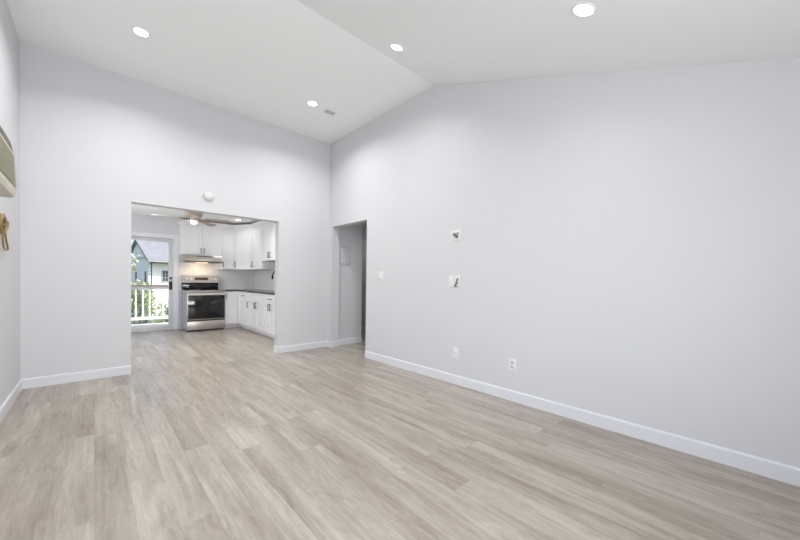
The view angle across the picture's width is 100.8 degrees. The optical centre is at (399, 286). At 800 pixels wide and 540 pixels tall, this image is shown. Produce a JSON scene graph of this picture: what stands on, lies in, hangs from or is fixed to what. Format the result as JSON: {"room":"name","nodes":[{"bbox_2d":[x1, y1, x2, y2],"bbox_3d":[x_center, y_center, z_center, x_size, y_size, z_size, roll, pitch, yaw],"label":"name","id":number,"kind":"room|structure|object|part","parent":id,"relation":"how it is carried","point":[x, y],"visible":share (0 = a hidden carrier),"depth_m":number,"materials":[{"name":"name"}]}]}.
{"room":"empty living room","nodes":[
{"label":"empty living room","id":0,"kind":"room"},
{"bbox_2d":[0,0,20,406],"bbox_3d":[-1.905,-0.667,1.067,0.200,3.650,6.380,0,1,-43],"label":"wall","id":1,"kind":"structure","parent":0,"point":[10,352],"depth_m":3.08,"materials":[{"name":"paint"}]},
{"bbox_2d":[0,213,8,250],"bbox_3d":[-3.231,-0.482,2.679,0.039,0.375,0.506,0,1,-43],"label":"coiled cable","id":2,"kind":"object","parent":1,"relation":"attached to","point":[4,224],"visible":1,"depth_m":2.74,"materials":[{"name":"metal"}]},
{"bbox_2d":[0,126,16,197],"bbox_3d":[-2.795,-0.906,2.275,0.131,0.457,0.710,0,1,-43],"label":"air conditioner","id":3,"kind":"object","parent":1,"relation":"attached to","point":[8,186],"visible":1,"depth_m":2.35,"materials":[{"name":"beige plastic"}]},
{"bbox_2d":[0,379,21,422],"bbox_3d":[-1.914,1.101,1.235,0.014,0.108,6.166,0,1,-43],"label":"baseboard","id":4,"kind":"structure","parent":1,"relation":"attached to","point":[13,395],"depth_m":3.01,"materials":[{"name":"white paint"}]},
{"bbox_2d":[131,213,182,328],"bbox_3d":[-5.469,-0.291,7.698,3.961,2.600,0.140,0,1,-43],"label":"wall","id":5,"kind":"structure","parent":0,"point":[139,223],"depth_m":7.51,"materials":[{"name":"paint"}]},
{"bbox_2d":[131,235,173,331],"bbox_3d":[-5.689,-0.053,7.480,0.950,2.125,0.151,0,1,-43],"label":"door","id":6,"kind":"structure","parent":5,"relation":"in","point":[170,325],"depth_m":7.74,"materials":[{"name":"white paint"}]},
{"bbox_2d":[131,231,178,328],"bbox_3d":[-5.645,-0.097,7.432,1.130,2.215,0.020,0,1,-43],"label":"door frame","id":7,"kind":"structure","parent":5,"relation":"attached to","point":[134,233],"depth_m":7.76,"materials":[{"name":"white paint"}]},
{"bbox_2d":[179,254,221,263],"bbox_3d":[-4.756,-0.647,7.897,0.797,0.179,0.490,0,1,-43],"label":"range hood","id":8,"kind":"object","parent":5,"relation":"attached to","point":[190,258],"visible":1,"depth_m":7.72,"materials":[{"name":"silver metal"}]},
{"bbox_2d":[179,223,221,255],"bbox_3d":[-4.779,-1.093,7.940,0.826,0.704,0.384,0,1,-43],"label":"upper cabinet","id":9,"kind":"object","parent":5,"relation":"attached to","point":[193,239],"visible":0.96,"depth_m":7.79,"materials":[{"name":"white paint"}]},
{"bbox_3d":[-4.832,-1.090,7.692,0.410,0.700,0.019,0,1,-43],"label":"door","id":10,"kind":"part","parent":9,"relation":"part of","materials":[{"name":"white paint"}]},
{"bbox_3d":[-4.527,-1.090,7.973,0.410,0.700,0.019,0,1,-43],"label":"door","id":11,"kind":"part","parent":9,"relation":"part of","materials":[{"name":"white paint"}]},
{"bbox_2d":[177,219,268,228],"bbox_3d":[-3.694,-1.472,7.689,3.047,0.089,1.019,1,1,14],"label":"trim","id":12,"kind":"structure","parent":9,"relation":"attached to","point":[258,223],"depth_m":8.02,"materials":[{"name":"white paint"}]},
{"bbox_2d":[179,261,253,290],"bbox_3d":[-4.599,-0.339,8.398,1.712,0.880,0.010,0,1,-43],"label":"backsplash","id":13,"kind":"structure","parent":5,"relation":"attached to","point":[228,279],"depth_m":8.45,"materials":[{"name":"white tile"}]},
{"bbox_2d":[218,228,234,269],"bbox_3d":[-4.363,-0.935,8.329,0.306,1.020,0.384,0,1,-43],"label":"upper cabinet","id":14,"kind":"object","parent":5,"relation":"attached to","point":[228,234],"visible":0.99,"depth_m":8.22,"materials":[{"name":"white paint"}]},
{"bbox_2d":[19,41,329,378],"bbox_3d":[-2.760,-0.734,4.715,3.894,3.650,0.140,0,1,-43],"label":"wall","id":15,"kind":"structure","parent":0,"point":[96,143],"depth_m":4.01,"materials":[{"name":"paint"}]},
{"bbox_2d":[22,365,130,388],"bbox_3d":[-3.681,1.038,3.809,0.911,0.108,0.014,0,1,-43],"label":"baseboard","id":16,"kind":"structure","parent":15,"relation":"attached to","point":[49,380],"depth_m":3.77,"materials":[{"name":"white paint"}]},
{"bbox_2d":[203,191,213,200],"bbox_3d":[-2.684,-1.272,4.646,0.144,0.144,0.040,0,1,-43],"label":"smoke detector","id":17,"kind":"object","parent":15,"relation":"attached to","point":[207,195],"visible":1,"depth_m":4.63,"materials":[{"name":"white plastic"}]},
{"bbox_2d":[278,340,327,352],"bbox_3d":[-1.648,1.038,5.686,0.914,0.108,0.014,0,1,-43],"label":"baseboard","id":18,"kind":"structure","parent":15,"relation":"attached to","point":[282,349],"depth_m":5.66,"materials":[{"name":"white paint"}]},
{"bbox_2d":[131,204,259,224],"bbox_3d":[-4.083,-1.601,6.301,4.101,0.100,4.020,0,1,-43],"label":"ceiling","id":19,"kind":"structure","parent":0,"point":[135,208],"depth_m":7.27,"materials":[{"name":"paint"}]},
{"bbox_2d":[152,211,231,226],"bbox_3d":[-3.649,-1.310,5.813,1.168,0.454,1.168,0,1,-43],"label":"ceiling fan","id":20,"kind":"object","parent":19,"relation":"hanging from","point":[194,216],"visible":0.7,"depth_m":5.85,"materials":[{"name":"brown wood"}]},
{"bbox_3d":[-3.649,-1.285,5.853,0.280,0.183,0.280,0,1,-43],"label":"motor","id":21,"kind":"part","parent":20,"relation":"part of","materials":[{"name":"beige metal"}]},
{"bbox_3d":[-3.651,-1.126,5.855,0.112,0.085,0.112,0,1,-43],"label":"globe","id":22,"kind":"part","parent":20,"relation":"part of","materials":[{"name":"white glass"}]},
{"bbox_3d":[-3.635,-1.186,6.258,0.131,0.050,0.430,1,1,1],"label":"blade","id":23,"kind":"part","parent":20,"relation":"part of","materials":[{"name":"brown wood"}]},
{"bbox_3d":[-3.261,-1.176,5.965,0.430,0.050,0.131,1,1,-17],"label":"blade","id":24,"kind":"part","parent":20,"relation":"part of","materials":[{"name":"brown wood"}]},
{"bbox_2d":[338,223,362,338],"bbox_3d":[-1.547,-0.155,6.903,0.567,2.460,1.755,0,1,-43],"label":"wall","id":25,"kind":"structure","parent":0,"point":[350,277],"depth_m":6.29,"materials":[{"name":"paint"}]},
{"bbox_2d":[339,246,350,265],"bbox_3d":[-1.030,-0.567,6.163,0.264,0.350,0.016,0,1,-43],"label":"electrical panel","id":26,"kind":"object","parent":25,"relation":"attached to","point":[344,252],"visible":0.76,"depth_m":6.16,"materials":[{"name":"paint"}]},
{"bbox_2d":[338,337,361,344],"bbox_3d":[-0.963,1.038,6.271,0.567,0.108,0.014,0,1,-43],"label":"baseboard","id":27,"kind":"structure","parent":25,"relation":"attached to","point":[355,339],"depth_m":6.28,"materials":[{"name":"white paint"}]},
{"bbox_2d":[361,228,366,325],"bbox_3d":[0.267,-0.129,6.846,0.120,2.460,4.500,0,1,-43],"label":"wall","id":28,"kind":"structure","parent":0,"point":[364,231],"depth_m":7.97,"materials":[{"name":"paint"}]},
{"bbox_2d":[0,327,799,539],"bbox_3d":[-0.975,1.176,4.741,7.400,0.120,10.640,0,1,-43],"label":"floor","id":29,"kind":"structure","parent":0,"point":[210,434],"depth_m":2.16,"materials":[{"name":"beige laminate"}]},
{"bbox_2d":[181,275,225,331],"bbox_3d":[-4.635,0.381,7.811,0.781,1.274,0.753,0,1,-43],"label":"range","id":30,"kind":"object","parent":29,"relation":"on","point":[203,306],"visible":1,"depth_m":7.65,"materials":[{"name":"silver metal"}]},
{"bbox_3d":[-4.864,-0.002,8.058,0.773,0.172,0.065,0,1,-43],"label":"glass","id":31,"kind":"part","parent":30,"relation":"part of","materials":[{"name":"black glass"}]},
{"bbox_3d":[-4.853,-0.175,8.046,0.777,0.175,0.090,0,1,-43],"label":"control panel","id":32,"kind":"part","parent":30,"relation":"part of","materials":[{"name":"silver metal"}]},
{"bbox_2d":[181,290,225,291],"bbox_3d":[-4.648,0.101,7.824,0.781,0.019,0.685,0,1,-43],"label":"cooktop","id":33,"kind":"object","parent":30,"relation":"in","point":[181,290],"depth_m":7.60,"materials":[{"name":"ceramic"}]},
{"bbox_3d":[-4.443,0.885,7.603,0.781,0.190,0.040,0,1,-43],"label":"drawer","id":34,"kind":"part","parent":30,"relation":"part of","materials":[{"name":"silver metal"}]},
{"bbox_3d":[-4.437,0.454,7.596,0.781,0.613,0.040,0,1,-43],"label":"oven door","id":35,"kind":"part","parent":30,"relation":"part of","materials":[{"name":"black glass"}]},
{"bbox_3d":[-4.399,0.180,7.555,0.721,0.026,0.065,0,1,-43],"label":"handle","id":36,"kind":"part","parent":30,"relation":"part of","materials":[{"name":"silver metal"}]},
{"bbox_2d":[225,291,239,327],"bbox_3d":[-4.262,0.567,8.274,0.382,0.899,0.656,0,1,-43],"label":"base cabinet","id":37,"kind":"object","parent":29,"relation":"on","point":[231,296],"visible":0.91,"depth_m":8.05,"materials":[{"name":"white paint"}]},
{"bbox_3d":[-4.119,0.520,8.021,0.247,0.782,0.019,0,1,-43],"label":"door","id":38,"kind":"part","parent":37,"relation":"part of","materials":[{"name":"white paint"}]},
{"bbox_2d":[237,291,252,330],"bbox_3d":[-3.539,0.580,8.045,0.628,0.899,0.912,0,1,-43],"label":"base cabinet","id":39,"kind":"object","parent":29,"relation":"on","point":[243,297],"visible":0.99,"depth_m":7.83,"materials":[{"name":"white paint"}]},
{"bbox_3d":[-3.679,0.617,7.801,0.019,0.606,0.741,0,1,-43],"label":"door","id":40,"kind":"part","parent":39,"relation":"part of","materials":[{"name":"white paint"}]},
{"bbox_3d":[-3.673,0.225,7.795,0.019,0.172,0.741,0,1,-43],"label":"drawer","id":41,"kind":"part","parent":39,"relation":"part of","materials":[{"name":"white paint"}]},
{"bbox_2d":[249,293,267,335],"bbox_3d":[-2.936,0.598,7.393,0.628,0.899,0.855,0,1,-43],"label":"base cabinet","id":42,"kind":"object","parent":29,"relation":"on","point":[256,302],"visible":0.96,"depth_m":7.17,"materials":[{"name":"white paint"}]},
{"bbox_3d":[-3.279,0.629,7.368,0.019,0.606,0.426,0,1,-43],"label":"door","id":43,"kind":"part","parent":42,"relation":"part of","materials":[{"name":"white paint"}]},
{"bbox_3d":[-3.129,0.241,7.205,0.019,0.172,0.853,0,1,-43],"label":"drawer","id":44,"kind":"part","parent":42,"relation":"part of","materials":[{"name":"white paint"}]},
{"bbox_3d":[-2.988,0.638,7.053,0.019,0.606,0.423,0,1,-43],"label":"door","id":45,"kind":"part","parent":42,"relation":"part of","materials":[{"name":"white paint"}]},
{"bbox_2d":[263,294,274,337],"bbox_3d":[-2.387,0.615,6.798,0.628,0.899,0.755,0,1,-43],"label":"base cabinet","id":46,"kind":"object","parent":29,"relation":"on","point":[269,300],"visible":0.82,"depth_m":6.68,"materials":[{"name":"white paint"}]},
{"bbox_2d":[218,289,274,294],"bbox_3d":[-3.251,0.124,7.545,0.885,0.035,3.088,0,1,-43],"label":"countertop","id":47,"kind":"structure","parent":46,"relation":"on","point":[271,292],"depth_m":7.77,"materials":[{"name":"grey stone"}]},
{"bbox_3d":[-2.719,0.646,6.762,0.019,0.606,0.356,0,1,-43],"label":"door","id":48,"kind":"part","parent":46,"relation":"part of","materials":[{"name":"white paint"}]},
{"bbox_3d":[-2.579,0.257,6.610,0.019,0.172,0.753,0,1,-43],"label":"drawer","id":49,"kind":"part","parent":46,"relation":"part of","materials":[{"name":"white paint"}]},
{"bbox_3d":[-2.463,0.654,6.484,0.019,0.606,0.393,0,1,-43],"label":"door","id":50,"kind":"part","parent":46,"relation":"part of","materials":[{"name":"white paint"}]},
{"bbox_2d":[6,0,799,143],"bbox_3d":[-0.527,-1.846,2.403,4.039,1.535,6.520,0,1,-43],"label":"ceiling","id":51,"kind":"structure","parent":0,"point":[261,60],"depth_m":3.10,"materials":[{"name":"paint"}]},
{"bbox_2d":[131,26,149,37],"bbox_3d":[-2.582,-2.531,3.297,0.150,0.008,0.150,0,1,-43],"label":"recessed light","id":52,"kind":"object","parent":51,"relation":"in","point":[139,31],"visible":1,"depth_m":3.29,"materials":[{"name":"white plastic"}]},
{"bbox_2d":[307,100,317,105],"bbox_3d":[-1.211,-2.532,4.584,0.150,0.008,0.150,0,1,-43],"label":"recessed light","id":53,"kind":"object","parent":51,"relation":"in","point":[310,102],"visible":1,"depth_m":4.57,"materials":[{"name":"white plastic"}]},
{"bbox_2d":[324,110,335,115],"bbox_3d":[-1.025,-2.533,4.824,0.150,0.008,0.090,0,1,-43],"label":"ceiling vent","id":54,"kind":"object","parent":51,"relation":"in","point":[325,111],"visible":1,"depth_m":4.82,"materials":[{"name":"grey plastic"}]},
{"bbox_2d":[390,43,403,50],"bbox_3d":[-0.031,-2.390,3.309,0.149,0.056,0.140,0,1,-37],"label":"recessed light","id":55,"kind":"object","parent":51,"relation":"in","point":[397,47],"visible":1,"depth_m":3.29,"materials":[{"name":"white plastic"}]},
{"bbox_2d":[571,2,596,16],"bbox_3d":[1.150,-1.729,2.070,0.149,0.056,0.140,0,1,-37],"label":"recessed light","id":56,"kind":"object","parent":51,"relation":"in","point":[582,9],"visible":1,"depth_m":2.06,"materials":[{"name":"white plastic"}]},
{"bbox_2d":[328,57,799,467],"bbox_3d":[0.887,-0.669,3.742,0.145,3.650,6.520,0,1,-43],"label":"wall","id":57,"kind":"structure","parent":0,"point":[630,239],"depth_m":2.77,"materials":[{"name":"paint"}]},
{"bbox_2d":[331,340,338,346],"bbox_3d":[-1.173,1.040,5.973,0.145,0.108,0.014,0,1,-43],"label":"baseboard","id":58,"kind":"structure","parent":57,"relation":"attached to","point":[333,343],"depth_m":5.97,"materials":[{"name":"white paint"}]},
{"bbox_2d":[378,271,383,279],"bbox_3d":[-0.282,-0.157,4.895,0.008,0.122,0.118,0,1,-43],"label":"light switch","id":59,"kind":"object","parent":57,"relation":"attached to","point":[380,274],"visible":1,"depth_m":4.88,"materials":[{"name":"white plastic"}]},
{"bbox_2d":[449,276,453,286],"bbox_3d":[0.607,-0.060,3.932,0.008,0.132,0.071,0,1,-43],"label":"light switch","id":60,"kind":"object","parent":57,"relation":"attached to","point":[451,278],"visible":1,"depth_m":3.92,"materials":[{"name":"white plastic"}]},
{"bbox_2d":[453,347,458,357],"bbox_3d":[0.652,0.779,3.879,0.014,0.118,0.075,0,1,-43],"label":"outlet","id":61,"kind":"object","parent":57,"relation":"attached to","point":[455,350],"visible":1,"depth_m":3.88,"materials":[{"name":"white plastic"}]},
{"bbox_2d":[452,230,460,240],"bbox_3d":[0.650,-0.596,3.869,0.030,0.118,0.125,0,1,-43],"label":"wall plate","id":62,"kind":"object","parent":57,"relation":"attached to","point":[456,235],"visible":1,"depth_m":3.87,"materials":[{"name":"white plastic"}]},
{"bbox_2d":[454,275,460,286],"bbox_3d":[0.659,-0.061,3.854,0.039,0.138,0.086,0,1,-43],"label":"wall plate","id":63,"kind":"object","parent":57,"relation":"attached to","point":[457,278],"visible":1,"depth_m":3.86,"materials":[{"name":"white plastic"}]},
{"bbox_2d":[508,358,515,370],"bbox_3d":[1.139,0.796,3.356,0.009,0.122,0.082,0,1,-43],"label":"power outlet","id":64,"kind":"object","parent":57,"relation":"attached to","point":[512,362],"visible":1,"depth_m":3.35,"materials":[{"name":"white plastic"}]},
{"bbox_2d":[365,351,799,486],"bbox_3d":[1.166,1.112,3.323,0.014,0.108,5.055,0,1,-43],"label":"baseboard","id":65,"kind":"structure","parent":57,"relation":"attached to","point":[774,470],"depth_m":2.61,"materials":[{"name":"white paint"}]},
{"bbox_3d":[-2.647,-0.252,7.664,0.140,2.600,4.020,0,1,-43],"label":"wall","id":66,"kind":"structure","parent":0,"visible":0},
{"bbox_2d":[234,228,250,269],"bbox_3d":[-3.912,-0.931,8.470,0.602,1.020,0.788,0,1,-43],"label":"upper cabinet","id":67,"kind":"object","parent":66,"relation":"attached to","point":[242,236],"visible":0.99,"depth_m":8.24,"materials":[{"name":"white paint"}]},
{"bbox_2d":[251,225,274,269],"bbox_3d":[-3.321,-0.916,7.997,0.374,1.020,0.706,0,1,-43],"label":"upper cabinet","id":68,"kind":"object","parent":66,"relation":"attached to","point":[257,263],"visible":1,"depth_m":7.86,"materials":[{"name":"white paint"}]},
{"bbox_3d":[-3.401,-0.915,7.875,0.019,1.016,0.634,0,1,-43],"label":"door","id":69,"kind":"part","parent":68,"relation":"part of","materials":[{"name":"white paint"}]},
{"bbox_2d":[254,270,274,290],"bbox_3d":[-2.814,-0.240,7.734,0.010,0.750,3.389,0,1,-43],"label":"backsplash","id":70,"kind":"structure","parent":66,"relation":"attached to","point":[263,280],"depth_m":8.41,"materials":[{"name":"white tile"}]},
{"bbox_2d":[262,222,274,261],"bbox_3d":[-2.759,-0.989,7.389,0.374,0.840,0.938,0,1,-43],"label":"upper cabinet","id":71,"kind":"object","parent":66,"relation":"attached to","point":[268,229],"visible":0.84,"depth_m":7.36,"materials":[{"name":"white paint"}]},
{"bbox_3d":[-3.022,-0.994,7.466,0.019,0.836,0.466,0,1,-43],"label":"door","id":72,"kind":"part","parent":71,"relation":"part of","materials":[{"name":"white paint"}]},
{"bbox_3d":[-2.704,-0.984,7.120,0.019,0.836,0.466,0,1,-43],"label":"door","id":73,"kind":"part","parent":71,"relation":"part of","materials":[{"name":"white paint"}]},
{"label":"outside","id":74,"kind":"structure","parent":0,"visible":0},
{"bbox_2d":[131,322,167,326],"bbox_3d":[-5.885,1.080,8.584,7.000,0.140,1.650,0,1,-43],"label":"deck","id":75,"kind":"object","parent":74,"point":[160,323],"depth_m":8.65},
{"bbox_2d":[131,285,167,320],"bbox_3d":[-6.369,0.460,9.108,7.000,1.069,0.150,0,1,-43],"label":"deck railing","id":76,"kind":"object","parent":75,"relation":"on","point":[135,287],"visible":0.09,"depth_m":8.80,"materials":[{"name":"white paint"}]},
{"bbox_3d":[-6.363,0.036,9.101,7.000,0.089,0.050,0,1,-43],"label":"rail","id":77,"kind":"part","parent":76,"relation":"part of","materials":[{"name":"white paint"}]},
{"bbox_3d":[-6.374,0.851,9.114,7.000,0.080,0.050,0,1,-43],"label":"rail","id":78,"kind":"part","parent":76,"relation":"part of","materials":[{"name":"white paint"}]},
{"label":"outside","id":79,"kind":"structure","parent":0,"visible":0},
{"bbox_2d":[131,315,165,323],"bbox_3d":[-36.907,2.633,47.337,130.000,0.200,100.500,0,1,-43],"label":"ground","id":80,"kind":"structure","parent":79,"point":[152,321],"depth_m":28.56,"materials":[{"name":"green plant"}]},
{"bbox_2d":[131,244,139,284],"bbox_3d":[-11.995,0.246,12.771,3.122,6.303,1.806,0,1,-43],"label":"tree","id":81,"kind":"object","parent":80,"relation":"on","point":[133,265],"visible":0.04,"depth_m":13.63,"materials":[{"name":"green plant"}]},
{"bbox_2d":[131,320,151,323],"bbox_3d":[-9.794,2.269,12.139,1.812,2.329,1.126,0,1,-43],"label":"shrub","id":82,"kind":"object","parent":80,"relation":"on","point":[143,322],"visible":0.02,"depth_m":12.24,"materials":[{"name":"green plant"}]},
{"bbox_2d":[131,279,161,323],"bbox_3d":[-13.696,1.465,17.356,2.157,3.674,1.354,0,1,-43],"label":"shrub","id":83,"kind":"object","parent":80,"relation":"on","point":[139,296],"visible":0.48,"depth_m":17.34,"materials":[{"name":"green plant"}]},
{"bbox_2d":[131,240,167,316],"bbox_3d":[-21.584,-0.884,37.425,8.540,7.550,13.440,1,1,39],"label":"house","id":84,"kind":"structure","parent":80,"relation":"on","point":[152,266],"depth_m":31.20,"materials":[{"name":"white"}]},
{"bbox_3d":[-22.154,-0.953,31.212,0.018,0.960,0.420,1,1,39],"label":"pane","id":85,"kind":"part","parent":84,"relation":"part of","materials":[{"name":"glass"}]},
{"bbox_2d":[155,304,167,322],"bbox_3d":[-8.091,1.765,12.328,1.809,3.380,0.867,0,1,-43],"label":"shrub","id":86,"kind":"object","parent":80,"relation":"on","point":[165,305],"visible":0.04,"depth_m":11.89,"materials":[{"name":"green plant"}]}
]}

